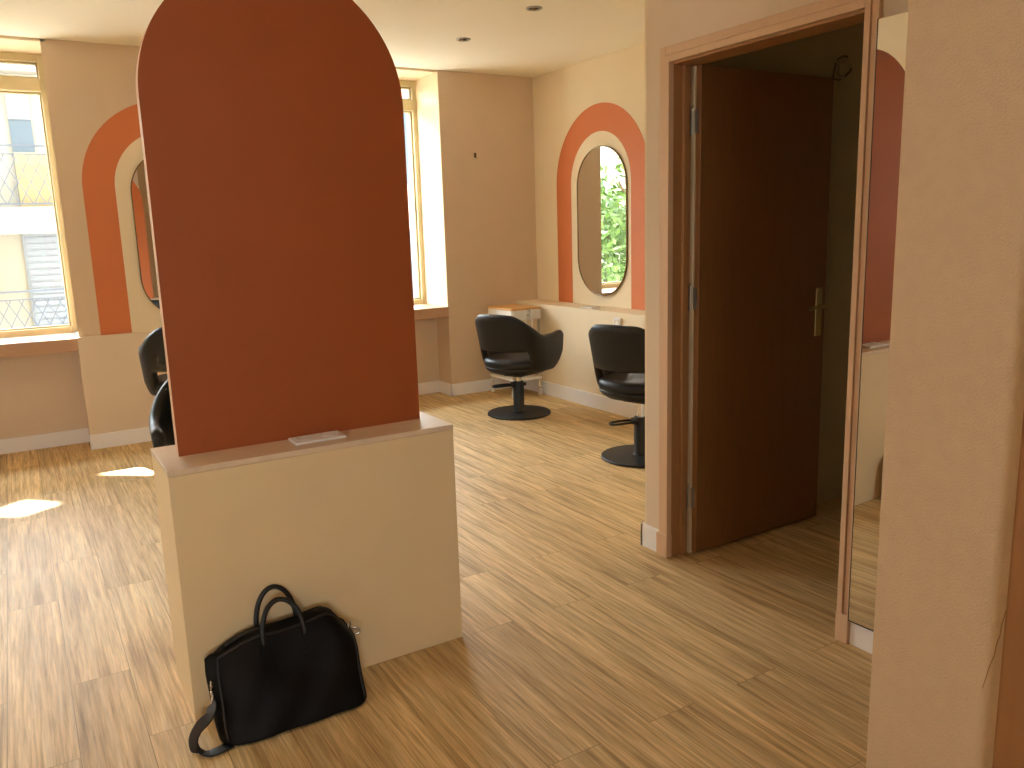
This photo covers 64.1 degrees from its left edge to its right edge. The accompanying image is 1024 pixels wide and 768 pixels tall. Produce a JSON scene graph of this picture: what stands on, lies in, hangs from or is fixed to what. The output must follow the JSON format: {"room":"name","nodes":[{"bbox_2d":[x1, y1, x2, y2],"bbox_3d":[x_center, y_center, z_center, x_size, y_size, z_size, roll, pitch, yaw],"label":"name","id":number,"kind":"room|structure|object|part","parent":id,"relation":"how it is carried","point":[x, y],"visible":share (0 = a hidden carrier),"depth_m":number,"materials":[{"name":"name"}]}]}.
{"room":"salon","nodes":[
{"label":"salon","id":0,"kind":"room"},
{"bbox_2d":[0,35,537,439],"bbox_3d":[-3.122,-0.945,5.855,8.033,2.741,0.662,-8,13,-30],"label":"wall","id":1,"kind":"structure","parent":0,"point":[479,213],"depth_m":6.77,"materials":[{"name":"beige paint"}]},
{"bbox_2d":[0,52,77,357],"bbox_3d":[-3.858,-1.161,5.286,1.694,2.023,0.552,-8,13,-30],"label":"window","id":2,"kind":"structure","parent":1,"relation":"in","point":[40,343],"depth_m":5.71,"materials":[{"name":"paint"}]},
{"bbox_3d":[-3.811,-0.203,5.413,1.659,0.090,0.442,-8,13,-30],"label":"sill","id":3,"kind":"part","parent":2,"relation":"part of","materials":[{"name":"paint"}]},
{"bbox_2d":[0,428,89,454],"bbox_3d":[-4.585,0.613,4.961,3.648,0.105,0.254,-8,13,-30],"label":"baseboard","id":4,"kind":"structure","parent":1,"relation":"attached to","point":[47,440],"depth_m":5.83,"materials":[{"name":"white paint"}]},
{"bbox_2d":[77,331,166,434],"bbox_3d":[-2.389,-0.017,6.058,1.401,0.796,0.030,-8,13,-30],"label":"half wall","id":5,"kind":"structure","parent":1,"relation":"attached to","point":[117,396],"depth_m":5.78,"materials":[{"name":"beige paint"}]},
{"bbox_2d":[130,160,159,308],"bbox_3d":[-2.382,-1.073,5.882,0.600,1.190,0.014,-8,12,-29],"label":"oval mirror","id":6,"kind":"object","parent":1,"relation":"attached to","point":[138,188],"visible":0.31,"depth_m":5.76,"materials":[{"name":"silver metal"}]},
{"bbox_2d":[399,80,448,319],"bbox_3d":[-1.353,-1.522,6.772,1.485,2.023,0.552,-8,13,-30],"label":"window","id":7,"kind":"structure","parent":1,"relation":"in","point":[422,311],"depth_m":7.23,"materials":[{"name":"paint"}]},
{"bbox_3d":[-1.469,-1.596,6.951,1.401,1.838,0.050,-8,13,-30],"label":"sash","id":8,"kind":"part","parent":7,"relation":"part of","materials":[{"name":"beige wood"}]},
{"bbox_3d":[-1.466,-1.598,6.946,1.485,1.933,0.120,-8,13,-30],"label":"frame","id":9,"kind":"part","parent":7,"relation":"part of","materials":[{"name":"paint"}]},
{"bbox_3d":[-1.294,-0.566,6.907,1.477,0.090,0.442,-8,13,-30],"label":"sill","id":10,"kind":"part","parent":7,"relation":"part of","materials":[{"name":"paint"}]},
{"bbox_2d":[418,378,510,395],"bbox_3d":[-0.935,0.087,7.126,2.160,0.105,0.254,-8,13,-30],"label":"baseboard","id":11,"kind":"structure","parent":1,"relation":"attached to","point":[481,385],"depth_m":7.35,"materials":[{"name":"white paint"}]},
{"bbox_2d":[0,0,644,77],"bbox_3d":[-0.687,-1.709,1.730,8.200,0.150,9.920,-8,13,-30],"label":"ceiling","id":12,"kind":"structure","parent":0,"point":[507,38],"depth_m":5.25,"materials":[{"name":"paint"}]},
{"bbox_2d":[456,37,470,41],"bbox_3d":[-0.337,-2.387,5.668,0.100,0.011,0.100,-8,13,-30],"label":"recessed light","id":13,"kind":"object","parent":12,"relation":"in","point":[462,39],"visible":1,"depth_m":5.66,"materials":[{"name":"grey metal"}]},
{"bbox_2d":[526,6,541,10],"bbox_3d":[0.134,-2.260,4.923,0.100,0.011,0.100,-8,13,-30],"label":"recessed light","id":14,"kind":"object","parent":12,"relation":"in","point":[530,8],"visible":1,"depth_m":4.91,"materials":[{"name":"grey metal"}]},
{"bbox_2d":[0,387,871,767],"bbox_3d":[-0.599,1.115,2.268,8.200,0.120,9.920,-8,13,-30],"label":"floor","id":15,"kind":"structure","parent":0,"point":[581,644],"depth_m":2.93,"materials":[{"name":"brown wood"}]},
{"bbox_2d":[89,427,151,449],"bbox_3d":[-2.366,0.326,6.104,1.409,0.105,0.014,-8,13,-30],"label":"baseboard","id":16,"kind":"object","parent":15,"relation":"on","point":[118,438],"visible":0.45,"depth_m":5.84,"materials":[{"name":"white paint"}]},
{"bbox_2d":[138,327,167,395],"bbox_3d":[-2.023,0.062,5.196,0.585,0.941,0.565,-7,12,-25],"label":"salon chair","id":17,"kind":"object","parent":15,"relation":"on","point":[151,353],"visible":0.19,"depth_m":4.91,"materials":[{"name":"black leather"}]},
{"bbox_3d":[-2.039,-0.028,5.207,0.502,0.074,0.482,-7,12,-25],"label":"seat","id":18,"kind":"part","parent":17,"relation":"part of","materials":[{"name":"black leather"}]},
{"bbox_2d":[149,379,174,447],"bbox_3d":[-1.247,0.382,3.586,0.585,0.866,0.565,-6,12,-23],"label":"salon chair","id":19,"kind":"object","parent":15,"relation":"on","point":[160,418],"visible":0.07,"depth_m":3.51,"materials":[{"name":"black leather"}]},
{"bbox_2d":[188,584,366,756],"bbox_3d":[-0.710,0.826,2.467,0.550,0.380,0.218,-8,13,-30],"label":"leather bag","id":20,"kind":"object","parent":15,"relation":"on","point":[268,680],"visible":1,"depth_m":2.44,"materials":[{"name":"black leather"}]},
{"bbox_3d":[-0.737,0.699,2.537,0.139,0.154,0.036,-8,13,-30],"label":"handle","id":21,"kind":"part","parent":20,"relation":"part of","materials":[{"name":"leather"}]},
{"bbox_3d":[-0.700,0.718,2.479,0.139,0.136,0.056,-8,13,-30],"label":"handle","id":22,"kind":"part","parent":20,"relation":"part of","materials":[{"name":"leather"}]},
{"bbox_2d":[136,0,461,720],"bbox_3d":[-0.687,-0.157,2.638,0.920,2.246,0.320,-8,13,-30],"label":"partition wall","id":23,"kind":"structure","parent":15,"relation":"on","point":[272,132],"depth_m":2.56,"materials":[{"name":"orange paint"}]},
{"bbox_3d":[-0.705,-0.546,2.578,0.807,1.458,0.045,-8,13,-30],"label":"arch panel","id":24,"kind":"part","parent":23,"relation":"part of","materials":[{"name":"paint"}]},
{"bbox_2d":[288,430,346,445],"bbox_3d":[-0.631,0.173,2.650,0.168,0.011,0.086,-8,13,-30],"label":"double socket","id":25,"kind":"object","parent":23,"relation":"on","point":[331,435],"visible":1,"depth_m":2.63,"materials":[{"name":"white plastic"}]},
{"bbox_2d":[295,436,313,440],"bbox_3d":[-0.667,0.174,2.628,0.060,0.002,0.060,-8,13,-30],"label":"socket","id":26,"kind":"object","parent":25,"relation":"attached to","point":[300,438],"depth_m":2.62,"materials":[{"name":"white plastic"}]},
{"bbox_2d":[320,432,338,436],"bbox_3d":[-0.595,0.164,2.670,0.060,0.002,0.060,-8,13,-30],"label":"socket","id":27,"kind":"object","parent":25,"relation":"attached to","point":[325,434],"depth_m":2.67,"materials":[{"name":"white plastic"}]},
{"bbox_2d":[487,304,542,397],"bbox_3d":[0.034,-0.295,7.182,0.303,0.774,0.462,-8,13,-30],"label":"trolley","id":28,"kind":"object","parent":15,"relation":"on","point":[520,311],"visible":0.55,"depth_m":7.05,"materials":[{"name":"brown wood"}]},
{"bbox_2d":[488,308,540,319],"bbox_3d":[0.017,-0.618,7.133,0.295,0.084,0.400,-8,13,-30],"label":"tray","id":29,"kind":"object","parent":28,"relation":"on","point":[518,313],"depth_m":6.97,"materials":[{"name":"wood"}]},
{"bbox_2d":[490,374,541,381],"bbox_3d":[0.034,-0.069,7.237,0.295,0.020,0.400,-8,13,-30],"label":"shelf","id":30,"kind":"object","parent":28,"relation":"attached to","point":[530,377],"depth_m":7.14,"materials":[{"name":"beige wood"}]},
{"bbox_3d":[0.123,-0.587,6.961,0.271,0.065,0.010,-8,13,-30],"label":"drawer","id":31,"kind":"part","parent":28,"relation":"part of","materials":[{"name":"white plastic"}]},
{"bbox_3d":[0.133,-0.537,6.956,0.080,0.193,0.049,-8,13,-30],"label":"handle","id":32,"kind":"part","parent":28,"relation":"part of","materials":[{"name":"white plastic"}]},
{"bbox_3d":[0.238,-0.276,7.107,0.022,0.592,0.021,-8,13,-30],"label":"post","id":33,"kind":"part","parent":28,"relation":"part of","materials":[{"name":"beige wood"}]},
{"bbox_2d":[475,314,563,420],"bbox_3d":[0.026,-0.161,6.371,0.585,0.814,0.565,6,13,36],"label":"salon chair","id":34,"kind":"object","parent":15,"relation":"on","point":[509,346],"visible":1,"depth_m":6.20,"materials":[{"name":"black leather"}]},
{"bbox_3d":[0.043,-0.188,6.390,0.502,0.074,0.482,6,13,36],"label":"seat","id":35,"kind":"part","parent":34,"relation":"part of","materials":[{"name":"black leather"}]},
{"bbox_3d":[-0.023,0.010,6.404,0.280,0.040,0.084,-5,11,-19],"label":"pump lever","id":36,"kind":"part","parent":34,"relation":"part of","materials":[{"name":"black metal"}]},
{"bbox_2d":[588,324,644,467],"bbox_3d":[0.780,0.039,5.052,0.585,0.868,0.565,7,14,40],"label":"salon chair","id":37,"kind":"object","parent":15,"relation":"on","point":[618,351],"visible":0.65,"depth_m":4.89,"materials":[{"name":"black leather"}]},
{"bbox_3d":[0.798,-0.015,5.066,0.502,0.074,0.482,7,14,40],"label":"seat","id":38,"kind":"part","parent":37,"relation":"part of","materials":[{"name":"black leather"}]},
{"bbox_3d":[0.734,0.236,5.089,0.280,0.040,0.084,-5,11,-19],"label":"pump lever","id":39,"kind":"part","parent":37,"relation":"part of","materials":[{"name":"black metal"}]},
{"bbox_2d":[641,522,658,551],"bbox_3d":[1.286,0.597,4.077,1.565,0.105,0.118,-8,13,-30],"label":"baseboard","id":40,"kind":"structure","parent":15,"relation":"on","point":[648,533],"depth_m":3.68,"materials":[{"name":"white paint"}]},
{"bbox_2d":[532,42,644,309],"bbox_3d":[1.254,-1.105,5.975,0.202,2.741,3.648,-8,13,-30],"label":"wall","id":41,"kind":"structure","parent":0,"point":[581,107],"depth_m":6.72,"materials":[{"name":"beige paint"}]},
{"bbox_2d":[515,299,644,403],"bbox_3d":[1.091,-0.120,6.048,0.248,0.790,3.638,-8,13,-30],"label":"half wall","id":42,"kind":"structure","parent":41,"relation":"attached to","point":[574,369],"depth_m":6.73,"materials":[{"name":"beige paint"}]},
{"bbox_2d":[524,379,636,417],"bbox_3d":[0.994,0.227,6.039,0.014,0.117,3.624,-8,13,-30],"label":"baseboard","id":43,"kind":"structure","parent":42,"relation":"attached to","point":[626,409],"depth_m":6.66,"materials":[{"name":"white paint"}]},
{"bbox_2d":[581,306,599,308],"bbox_3d":[0.632,-0.620,6.604,0.082,0.011,0.152,-8,13,-30],"label":"double socket","id":44,"kind":"object","parent":42,"relation":"on","point":[588,307],"visible":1,"depth_m":6.56,"materials":[{"name":"white plastic"}]},
{"bbox_2d":[613,317,621,324],"bbox_3d":[0.799,-0.461,6.188,0.025,0.084,0.084,-8,13,-30],"label":"wall socket","id":45,"kind":"object","parent":42,"relation":"attached to","point":[616,321],"visible":0.68,"depth_m":6.18,"materials":[{"name":"white plastic"}]},
{"bbox_2d":[577,146,627,295],"bbox_3d":[0.722,-1.305,6.590,0.016,1.190,0.615,-9,13,-33],"label":"oval mirror","id":46,"kind":"object","parent":41,"relation":"attached to","point":[602,184],"visible":1,"depth_m":6.57,"materials":[{"name":"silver metal"}]},
{"bbox_2d":[645,0,646,523],"bbox_3d":[1.342,-0.720,3.934,1.813,2.741,0.010,-8,13,-30],"label":"wall","id":47,"kind":"structure","parent":0,"point":[645,0],"depth_m":3.43,"materials":[{"name":"beige paint"}]},
{"bbox_2d":[646,0,908,528],"bbox_3d":[1.093,-0.481,2.721,0.100,2.741,1.842,-8,13,-30],"label":"wall partition","id":48,"kind":"structure","parent":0,"point":[669,22],"depth_m":3.33,"materials":[{"name":"beige paint"}]},
{"bbox_2d":[656,0,882,643],"bbox_3d":[1.260,-0.273,3.258,0.932,2.122,0.979,-8,13,-30],"label":"door","id":49,"kind":"structure","parent":48,"relation":"in","point":[745,154],"depth_m":3.50,"materials":[{"name":"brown wood"}]},
{"bbox_3d":[1.395,-0.325,3.747,0.138,0.223,0.063,-8,13,-30],"label":"handle","id":50,"kind":"part","parent":49,"relation":"part of","materials":[{"name":"beige metal"}]},
{"bbox_2d":[850,622,873,653],"bbox_3d":[1.364,0.903,2.489,0.014,0.093,0.761,-8,13,-30],"label":"baseboard","id":51,"kind":"structure","parent":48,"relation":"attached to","point":[860,637],"depth_m":2.77,"materials":[{"name":"white paint"}]},
{"bbox_2d":[848,12,907,631],"bbox_3d":[1.306,-0.090,2.313,0.008,1.924,0.702,-9,13,-32],"label":"wall mirror","id":52,"kind":"object","parent":48,"relation":"attached to","point":[891,42],"visible":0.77,"depth_m":2.54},
{"bbox_2d":[702,23,863,503],"bbox_3d":[1.408,-0.720,3.923,1.713,2.741,0.077,-8,13,-30],"label":"wall","id":53,"kind":"structure","parent":0,"point":[816,55],"depth_m":3.97,"materials":[{"name":"grey paint"}]},
{"bbox_2d":[832,55,851,80],"bbox_3d":[1.540,-1.472,3.809,0.130,0.116,0.036,-8,13,-30],"label":"air vent","id":54,"kind":"object","parent":53,"relation":"attached to","point":[841,65],"visible":0.98,"depth_m":3.81,"materials":[{"name":"grey paint"}]},
{"bbox_2d":[866,0,1023,767],"bbox_3d":[2.039,-0.036,0.227,1.121,2.741,3.472,-8,13,-30],"label":"wall","id":55,"kind":"structure","parent":0,"point":[955,402],"depth_m":1.34,"materials":[{"name":"paint"}]},
{"bbox_2d":[992,412,1023,767],"bbox_3d":[1.050,0.204,0.894,0.092,2.080,0.913,-8,13,-30],"label":"door","id":56,"kind":"structure","parent":55,"relation":"in","point":[1008,752],"depth_m":1.29,"materials":[{"name":"brown wood"}]},
{"label":"outside","id":57,"kind":"structure","parent":0,"visible":0},
{"bbox_3d":[-1.160,4.147,2.962,80.000,0.300,85.000,-8,13,-30],"label":"ground","id":58,"kind":"structure","parent":57,"visible":0},
{"bbox_2d":[0,64,77,337],"bbox_3d":[-9.698,-2.239,16.788,7.600,7.600,7.000,-8,13,-30],"label":"apartment building","id":59,"kind":"structure","parent":58,"relation":"on","point":[32,291],"depth_m":14.19,"materials":[{"name":"concrete"}]},
{"bbox_3d":[-8.419,-5.438,13.855,7.600,0.300,0.350,-8,13,-30],"label":"cornice","id":60,"kind":"part","parent":59,"relation":"part of","materials":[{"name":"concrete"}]},
{"bbox_2d":[5,94,30,119],"bbox_3d":[-8.503,-4.883,14.034,0.340,0.650,0.020,-8,13,-30],"label":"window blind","id":61,"kind":"object","parent":59,"relation":"hanging from","point":[17,106],"depth_m":14.05,"materials":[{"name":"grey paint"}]},
{"bbox_3d":[-9.088,-3.298,12.886,4.280,0.980,0.030,-8,13,-30],"label":"balcony railing","id":62,"kind":"part","parent":59,"relation":"part of","materials":[{"name":"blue metal"}]},
{"bbox_3d":[-8.951,-0.980,13.367,4.430,0.980,0.030,-8,13,-30],"label":"balcony railing","id":63,"kind":"part","parent":59,"relation":"part of","materials":[{"name":"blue metal"}]},
{"bbox_2d":[22,234,77,335],"bbox_3d":[-8.285,-1.824,14.724,0.740,1.970,0.065,-8,13,-30],"label":"shutter","id":64,"kind":"object","parent":59,"relation":"hanging from","point":[41,261],"depth_m":14.63,"materials":[{"name":"grey paint"}]},
{"bbox_2d":[401,89,415,297],"bbox_3d":[-2.866,-4.083,23.487,11.300,8.300,6.300,-8,13,-30],"label":"apartment building","id":65,"kind":"structure","parent":58,"relation":"on","point":[402,91],"depth_m":20.22,"materials":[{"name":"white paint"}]}
]}

